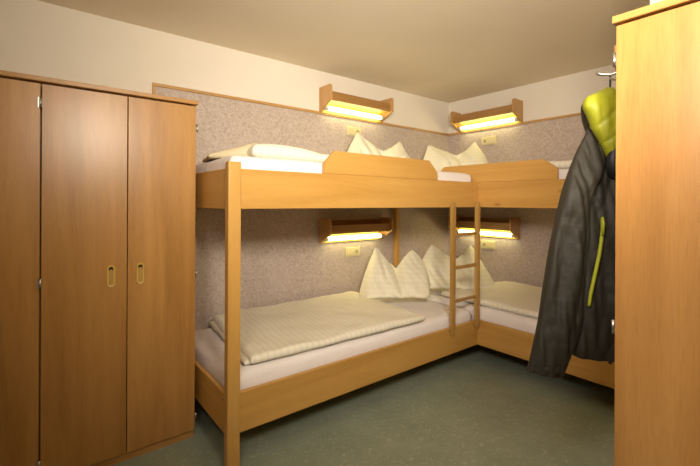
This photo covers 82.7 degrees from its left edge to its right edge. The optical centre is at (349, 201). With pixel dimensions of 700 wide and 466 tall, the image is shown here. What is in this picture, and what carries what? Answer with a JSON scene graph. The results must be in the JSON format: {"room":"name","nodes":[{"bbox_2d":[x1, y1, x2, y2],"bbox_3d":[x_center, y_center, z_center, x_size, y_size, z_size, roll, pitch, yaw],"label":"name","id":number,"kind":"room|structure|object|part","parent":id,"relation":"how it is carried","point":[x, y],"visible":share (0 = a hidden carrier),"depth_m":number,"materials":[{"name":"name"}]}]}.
{"room":"hostel dormitory room","nodes":[
{"label":"hostel dormitory room","id":0,"kind":"room"},
{"bbox_2d":[0,0,448,330],"bbox_3d":[-0.902,0.095,2.907,5.000,2.400,0.100,0,0,-38],"label":"wall","id":1,"kind":"structure","parent":0,"point":[283,260],"depth_m":2.98,"materials":[{"name":"beige paint"}]},
{"bbox_2d":[152,86,155,93],"bbox_3d":[-1.262,0.275,2.552,0.020,2.037,0.012,0,0,-38],"label":"trim","id":2,"kind":"structure","parent":1,"relation":"attached to","point":[153,87],"depth_m":2.55,"materials":[{"name":"brown wood"}]},
{"bbox_2d":[152,82,448,135],"bbox_3d":[-0.088,-0.748,3.476,3.000,0.020,0.012,0,0,-38],"label":"trim","id":3,"kind":"structure","parent":1,"relation":"attached to","point":[153,83],"depth_m":3.06,"materials":[{"name":"brown wood"}]},
{"bbox_2d":[345,246,359,256],"bbox_3d":[0.026,0.446,3.567,0.162,0.082,0.014,0,0,-38],"label":"wall socket","id":4,"kind":"object","parent":1,"relation":"attached to","point":[349,251],"visible":1,"depth_m":3.56,"materials":[{"name":"beige plastic"}]},
{"bbox_2d":[347,249,351,254],"bbox_3d":[-0.003,0.446,3.538,0.055,0.056,0.004,0,0,-38],"label":"switch","id":5,"kind":"object","parent":4,"relation":"attached to","point":[349,251],"depth_m":3.53,"materials":[{"name":"beige plastic"}]},
{"bbox_2d":[347,126,360,135],"bbox_3d":[0.037,-0.633,3.572,0.162,0.082,0.014,0,0,-38],"label":"wall socket","id":6,"kind":"object","parent":1,"relation":"attached to","point":[351,131],"visible":0.79,"depth_m":3.56,"materials":[{"name":"beige plastic"}]},
{"bbox_2d":[348,127,352,133],"bbox_3d":[0.008,-0.633,3.543,0.055,0.056,0.004,0,0,-38],"label":"switch","id":7,"kind":"object","parent":6,"relation":"attached to","point":[350,129],"depth_m":3.54,"materials":[{"name":"beige plastic"}]},
{"bbox_2d":[319,217,392,243],"bbox_3d":[0.067,0.248,3.500,0.710,0.210,0.168,0,0,-38],"label":"wall lamp","id":8,"kind":"object","parent":1,"relation":"attached to","point":[330,231],"visible":1,"depth_m":3.48,"materials":[{"name":"brown wood"}]},
{"bbox_3d":[-0.204,0.246,3.285,0.018,0.210,0.168,0,0,-38],"label":"panel","id":9,"kind":"part","parent":8,"relation":"part of","materials":[{"name":"brown wood"}]},
{"bbox_3d":[0.339,0.249,3.714,0.018,0.210,0.168,0,0,-38],"label":"panel","id":10,"kind":"part","parent":8,"relation":"part of","materials":[{"name":"brown wood"}]},
{"bbox_2d":[319,84,393,122],"bbox_3d":[0.071,-0.852,3.498,0.710,0.210,0.168,0,0,-38],"label":"wall lamp","id":11,"kind":"object","parent":1,"relation":"attached to","point":[330,102],"visible":1,"depth_m":3.47,"materials":[{"name":"brown wood"}]},
{"bbox_3d":[-0.201,-0.854,3.284,0.018,0.210,0.168,0,0,-38],"label":"panel","id":12,"kind":"part","parent":11,"relation":"part of","materials":[{"name":"brown wood"}]},
{"bbox_2d":[328,100,387,113],"bbox_3d":[0.062,-0.840,3.509,0.673,0.014,0.116,0,0,-38],"label":"shelf","id":13,"kind":"object","parent":11,"relation":"attached to","point":[354,105],"depth_m":3.50,"materials":[{"name":"brown wood"}]},
{"bbox_3d":[0.342,-0.851,3.713,0.018,0.210,0.168,0,0,-38],"label":"panel","id":14,"kind":"part","parent":11,"relation":"part of","materials":[{"name":"brown wood"}]},
{"bbox_2d":[38,0,649,102],"bbox_3d":[1.034,-1.146,0.545,5.100,0.100,6.200,0,0,-38],"label":"ceiling","id":15,"kind":"structure","parent":0,"point":[448,51],"depth_m":2.60,"materials":[{"name":"paint"}]},
{"bbox_2d":[112,344,614,465],"bbox_3d":[1.022,1.354,0.545,5.100,0.100,6.200,0,0,-38],"label":"floor","id":16,"kind":"structure","parent":0,"point":[476,405],"depth_m":2.31,"materials":[{"name":"green carpet"}]},
{"bbox_2d":[0,70,198,465],"bbox_3d":[-1.411,0.369,2.076,1.037,1.846,0.566,0,0,-38],"label":"wardrobe","id":17,"kind":"object","parent":16,"relation":"on","point":[98,273],"visible":1,"depth_m":1.88,"materials":[{"name":"brown wood"}]},
{"bbox_3d":[-1.514,0.360,1.663,0.339,1.770,0.018,0,0,-38],"label":"door","id":18,"kind":"part","parent":17,"relation":"part of","materials":[{"name":"brown wood"}]},
{"bbox_3d":[-1.244,0.361,1.876,0.336,1.770,0.018,0,0,-38],"label":"door","id":19,"kind":"part","parent":17,"relation":"part of","materials":[{"name":"brown wood"}]},
{"bbox_3d":[-1.407,-0.543,2.075,1.034,0.022,0.566,0,0,-38],"label":"panel","id":20,"kind":"part","parent":17,"relation":"part of","materials":[{"name":"brown wood"}]},
{"bbox_3d":[-1.159,0.361,1.929,0.037,0.107,0.006,0,0,-38],"label":"handle","id":21,"kind":"part","parent":17,"relation":"part of","materials":[{"name":"plastic"}]},
{"bbox_3d":[-1.058,0.361,2.008,0.037,0.107,0.006,0,0,-38],"label":"handle","id":22,"kind":"part","parent":17,"relation":"part of","materials":[{"name":"plastic"}]},
{"bbox_3d":[-0.981,0.362,2.084,0.327,1.770,0.018,0,0,-38],"label":"door","id":23,"kind":"part","parent":17,"relation":"part of","materials":[{"name":"brown wood"}]},
{"bbox_2d":[195,151,477,465],"bbox_3d":[-0.060,0.503,2.884,2.061,1.591,0.950,0,0,-38],"label":"bunk bed","id":24,"kind":"object","parent":16,"relation":"on","point":[347,179],"visible":0.64,"depth_m":2.21,"materials":[{"name":"brown wood"}]},
{"bbox_3d":[-0.859,1.021,2.256,0.023,0.196,0.860,0,0,-38],"label":"rail","id":25,"kind":"part","parent":24,"relation":"part of","materials":[{"name":"brown wood"}]},
{"bbox_3d":[-0.853,-0.065,2.256,0.023,0.196,0.860,0,0,-38],"label":"rail","id":26,"kind":"part","parent":24,"relation":"part of","materials":[{"name":"brown wood"}]},
{"bbox_3d":[-0.564,0.552,1.910,0.063,1.489,0.045,0,0,-38],"label":"post","id":27,"kind":"part","parent":24,"relation":"part of","materials":[{"name":"brown wood"}]},
{"bbox_2d":[195,298,471,389],"bbox_3d":[-0.066,0.967,2.884,1.989,0.239,0.851,0,0,-38],"label":"mattress","id":28,"kind":"object","parent":24,"relation":"on","point":[209,345],"visible":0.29,"depth_m":2.38,"materials":[{"name":"white fabric"}]},
{"bbox_2d":[209,291,424,364],"bbox_3d":[-0.249,0.806,2.747,1.341,0.075,0.890,0,0,-38],"label":"duvet","id":29,"kind":"object","parent":28,"relation":"on","point":[270,332],"visible":0.92,"depth_m":2.59,"materials":[{"name":"beige fabric"}]},
{"bbox_2d":[359,247,429,298],"bbox_3d":[0.381,0.595,3.362,0.625,0.406,0.305,0,0,-12],"label":"pillow","id":30,"kind":"object","parent":28,"relation":"on","point":[409,278],"visible":1,"depth_m":3.32,"materials":[{"name":"beige fabric"}]},
{"bbox_2d":[196,155,471,181],"bbox_3d":[-0.061,-0.117,2.883,1.989,0.237,0.852,0,0,-38],"label":"mattress","id":31,"kind":"object","parent":24,"relation":"on","point":[247,162],"visible":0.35,"depth_m":2.15,"materials":[{"name":"white fabric"}]},
{"bbox_2d":[202,143,328,161],"bbox_3d":[-0.405,-0.285,2.667,1.202,0.093,0.722,0,0,-38],"label":"duvet","id":32,"kind":"object","parent":31,"relation":"on","point":[255,149],"visible":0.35,"depth_m":2.22,"materials":[{"name":"beige fabric"}]},
{"bbox_2d":[347,132,410,158],"bbox_3d":[0.263,-0.413,3.369,0.678,0.347,0.234,0,0,-23],"label":"pillow","id":33,"kind":"object","parent":31,"relation":"on","point":[359,144],"visible":0.29,"depth_m":3.35,"materials":[{"name":"beige fabric"}]},
{"bbox_3d":[0.227,1.026,2.545,1.969,0.196,0.025,0,0,-38],"label":"rail","id":34,"kind":"part","parent":24,"relation":"part of","materials":[{"name":"brown wood"}]},
{"bbox_3d":[0.233,-0.059,2.545,1.969,0.196,0.025,0,0,-38],"label":"rail","id":35,"kind":"part","parent":24,"relation":"part of","materials":[{"name":"brown wood"}]},
{"bbox_3d":[0.450,0.557,3.865,0.044,1.489,0.044,0,0,-38],"label":"post","id":36,"kind":"part","parent":24,"relation":"part of","materials":[{"name":"brown wood"}]},
{"bbox_2d":[449,201,479,334],"bbox_3d":[0.874,0.491,3.015,0.349,0.988,0.035,0,0,-38],"label":"ladder","id":37,"kind":"object","parent":24,"relation":"hanging from","point":[453,234],"visible":1,"depth_m":2.97,"materials":[{"name":"brown wood"}]},
{"bbox_3d":[0.754,0.487,2.919,0.043,0.981,0.030,0,0,-38],"label":"rail","id":38,"kind":"part","parent":37,"relation":"part of","materials":[{"name":"brown wood"}]},
{"bbox_3d":[0.994,0.492,3.109,0.043,0.988,0.030,0,0,-38],"label":"rail","id":39,"kind":"part","parent":37,"relation":"part of","materials":[{"name":"brown wood"}]},
{"bbox_2d":[441,159,614,388],"bbox_3d":[1.419,0.505,3.290,0.849,1.601,2.048,0,0,-38],"label":"bunk bed","id":40,"kind":"object","parent":16,"relation":"on","point":[527,183],"visible":0.17,"depth_m":2.88,"materials":[{"name":"brown wood"}]},
{"bbox_2d":[422,289,537,333],"bbox_3d":[1.391,0.969,3.322,0.756,0.251,1.994,0,0,-38],"label":"mattress","id":41,"kind":"object","parent":40,"relation":"on","point":[504,318],"visible":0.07,"depth_m":3.07,"materials":[{"name":"white fabric"}]},
{"bbox_2d":[422,244,494,288],"bbox_3d":[0.991,0.600,3.684,0.652,0.388,0.393,0,0,-13],"label":"pillow","id":42,"kind":"object","parent":41,"relation":"on","point":[437,263],"visible":0.7,"depth_m":3.67,"materials":[{"name":"beige fabric"}]},
{"bbox_2d":[441,281,541,318],"bbox_3d":[1.527,0.791,3.166,0.729,0.102,1.465,0,0,-38],"label":"duvet","id":43,"kind":"object","parent":41,"relation":"on","point":[514,297],"visible":0.43,"depth_m":3.27,"materials":[{"name":"beige fabric"}]},
{"bbox_3d":[1.355,-0.054,2.734,0.025,0.196,1.131,0,0,-38],"label":"rail","id":44,"kind":"part","parent":40,"relation":"part of","materials":[{"name":"brown wood"}]},
{"bbox_3d":[1.350,1.031,2.734,0.025,0.196,1.131,0,0,-38],"label":"rail","id":45,"kind":"part","parent":40,"relation":"part of","materials":[{"name":"brown wood"}]},
{"bbox_2d":[559,168,568,178],"bbox_3d":[1.395,-0.110,3.322,0.756,0.237,1.993,0,0,-38],"label":"mattress","id":46,"kind":"object","parent":40,"relation":"on","point":[562,172],"visible":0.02,"depth_m":2.68,"materials":[{"name":"white fabric"}]},
{"bbox_2d":[423,142,487,170],"bbox_3d":[1.016,-0.413,3.738,0.673,0.354,0.262,0,0,-17],"label":"pillow","id":47,"kind":"object","parent":46,"relation":"on","point":[439,158],"visible":0.43,"depth_m":3.74,"materials":[{"name":"beige fabric"}]},
{"bbox_2d":[548,160,571,168],"bbox_3d":[1.603,-0.270,3.092,0.685,0.081,1.221,0,0,-38],"label":"duvet","id":48,"kind":"object","parent":46,"relation":"on","point":[560,164],"visible":0.06,"depth_m":2.74,"materials":[{"name":"beige fabric"}]},
{"bbox_2d":[611,0,699,465],"bbox_3d":[1.279,0.382,0.965,0.560,1.846,0.962,0,0,-38],"label":"wardrobe","id":49,"kind":"object","parent":16,"relation":"on","point":[655,327],"visible":1,"depth_m":1.09,"materials":[{"name":"brown wood"}]},
{"bbox_2d":[596,45,615,80],"bbox_3d":[0.896,-0.431,1.329,0.290,0.090,0.108,0,0,-38],"label":"coat rack","id":50,"kind":"object","parent":49,"relation":"attached to","point":[597,73],"visible":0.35,"depth_m":1.32,"materials":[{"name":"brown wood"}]},
{"bbox_2d":[527,76,615,377],"bbox_3d":[0.782,0.075,1.335,0.372,1.018,0.128,0,0,-14],"label":"jacket","id":51,"kind":"object","parent":50,"relation":"hanging from","point":[577,307],"visible":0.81,"depth_m":1.31,"materials":[{"name":"black fabric"}]},
{"bbox_2d":[581,87,615,156],"bbox_3d":[0.852,-0.251,1.347,0.155,0.263,0.122,0,0,-38],"label":"hood","id":52,"kind":"object","parent":51,"relation":"attached to","point":[598,110],"depth_m":1.31,"materials":[{"name":"yellow fabric"}]},
{"bbox_3d":[0.826,0.079,1.300,0.009,0.060,0.013,0,0,-16],"label":"zipper pull","id":53,"kind":"part","parent":51,"relation":"part of","materials":[{"name":"yellow plastic"}]},
{"bbox_3d":[1.284,-0.530,0.964,0.560,0.022,0.960,0,0,-38],"label":"panel","id":54,"kind":"part","parent":49,"relation":"part of","materials":[{"name":"brown wood"}]},
{"bbox_2d":[448,65,615,286],"bbox_3d":[1.812,0.108,3.586,0.100,2.400,2.400,0,0,-38],"label":"wall","id":55,"kind":"structure","parent":0,"point":[523,260],"depth_m":3.70,"materials":[{"name":"beige paint"}]},
{"bbox_2d":[448,215,519,239],"bbox_3d":[1.323,0.250,3.984,0.168,0.210,0.710,0,0,-38],"label":"wall lamp","id":56,"kind":"object","parent":55,"relation":"attached to","point":[489,227],"visible":0.77,"depth_m":3.90,"materials":[{"name":"brown wood"}]},
{"bbox_3d":[1.109,0.249,4.255,0.168,0.210,0.018,0,0,-38],"label":"panel","id":57,"kind":"part","parent":56,"relation":"part of","materials":[{"name":"brown wood"}]},
{"bbox_3d":[1.538,0.251,3.712,0.168,0.210,0.018,0,0,-38],"label":"panel","id":58,"kind":"part","parent":56,"relation":"part of","materials":[{"name":"brown wood"}]},
{"bbox_2d":[450,98,522,132],"bbox_3d":[1.342,-0.846,3.967,0.168,0.210,0.710,0,0,-38],"label":"wall lamp","id":59,"kind":"object","parent":55,"relation":"attached to","point":[512,114],"visible":1,"depth_m":3.92,"materials":[{"name":"brown wood"}]},
{"bbox_3d":[1.127,-0.847,4.239,0.168,0.210,0.018,0,0,-38],"label":"panel","id":60,"kind":"part","parent":59,"relation":"part of","materials":[{"name":"brown wood"}]},
{"bbox_2d":[454,113,513,124],"bbox_3d":[1.353,-0.833,3.976,0.116,0.014,0.673,0,0,-38],"label":"shelf","id":61,"kind":"object","parent":59,"relation":"attached to","point":[485,117],"depth_m":3.98,"materials":[{"name":"brown wood"}]},
{"bbox_3d":[1.556,-0.845,3.696,0.168,0.210,0.018,0,0,-38],"label":"panel","id":62,"kind":"part","parent":59,"relation":"part of","materials":[{"name":"brown wood"}]},
{"bbox_2d":[481,240,494,249],"bbox_3d":[1.393,0.434,4.021,0.014,0.082,0.162,0,0,-38],"label":"wall socket","id":63,"kind":"object","parent":55,"relation":"attached to","point":[485,244],"visible":1,"depth_m":4.02,"materials":[{"name":"beige plastic"}]},
{"bbox_2d":[482,136,495,144],"bbox_3d":[1.399,-0.619,4.019,0.014,0.082,0.162,0,0,-38],"label":"wall socket","id":64,"kind":"object","parent":55,"relation":"attached to","point":[489,140],"visible":1,"depth_m":4.01,"materials":[{"name":"beige plastic"}]},
{"bbox_2d":[449,113,580,135],"bbox_3d":[1.804,-0.739,3.511,0.012,0.020,2.276,0,0,-38],"label":"trim","id":65,"kind":"structure","parent":55,"relation":"attached to","point":[575,114],"depth_m":3.67,"materials":[{"name":"brown wood"}]},
{"bbox_2d":[650,0,663,4],"bbox_3d":[3.064,0.114,0.630,1.800,2.400,3.810,0,0,-38],"label":"wall","id":66,"kind":"structure","parent":0,"point":[651,1],"depth_m":1.56,"materials":[{"name":"beige paint"}]}
]}

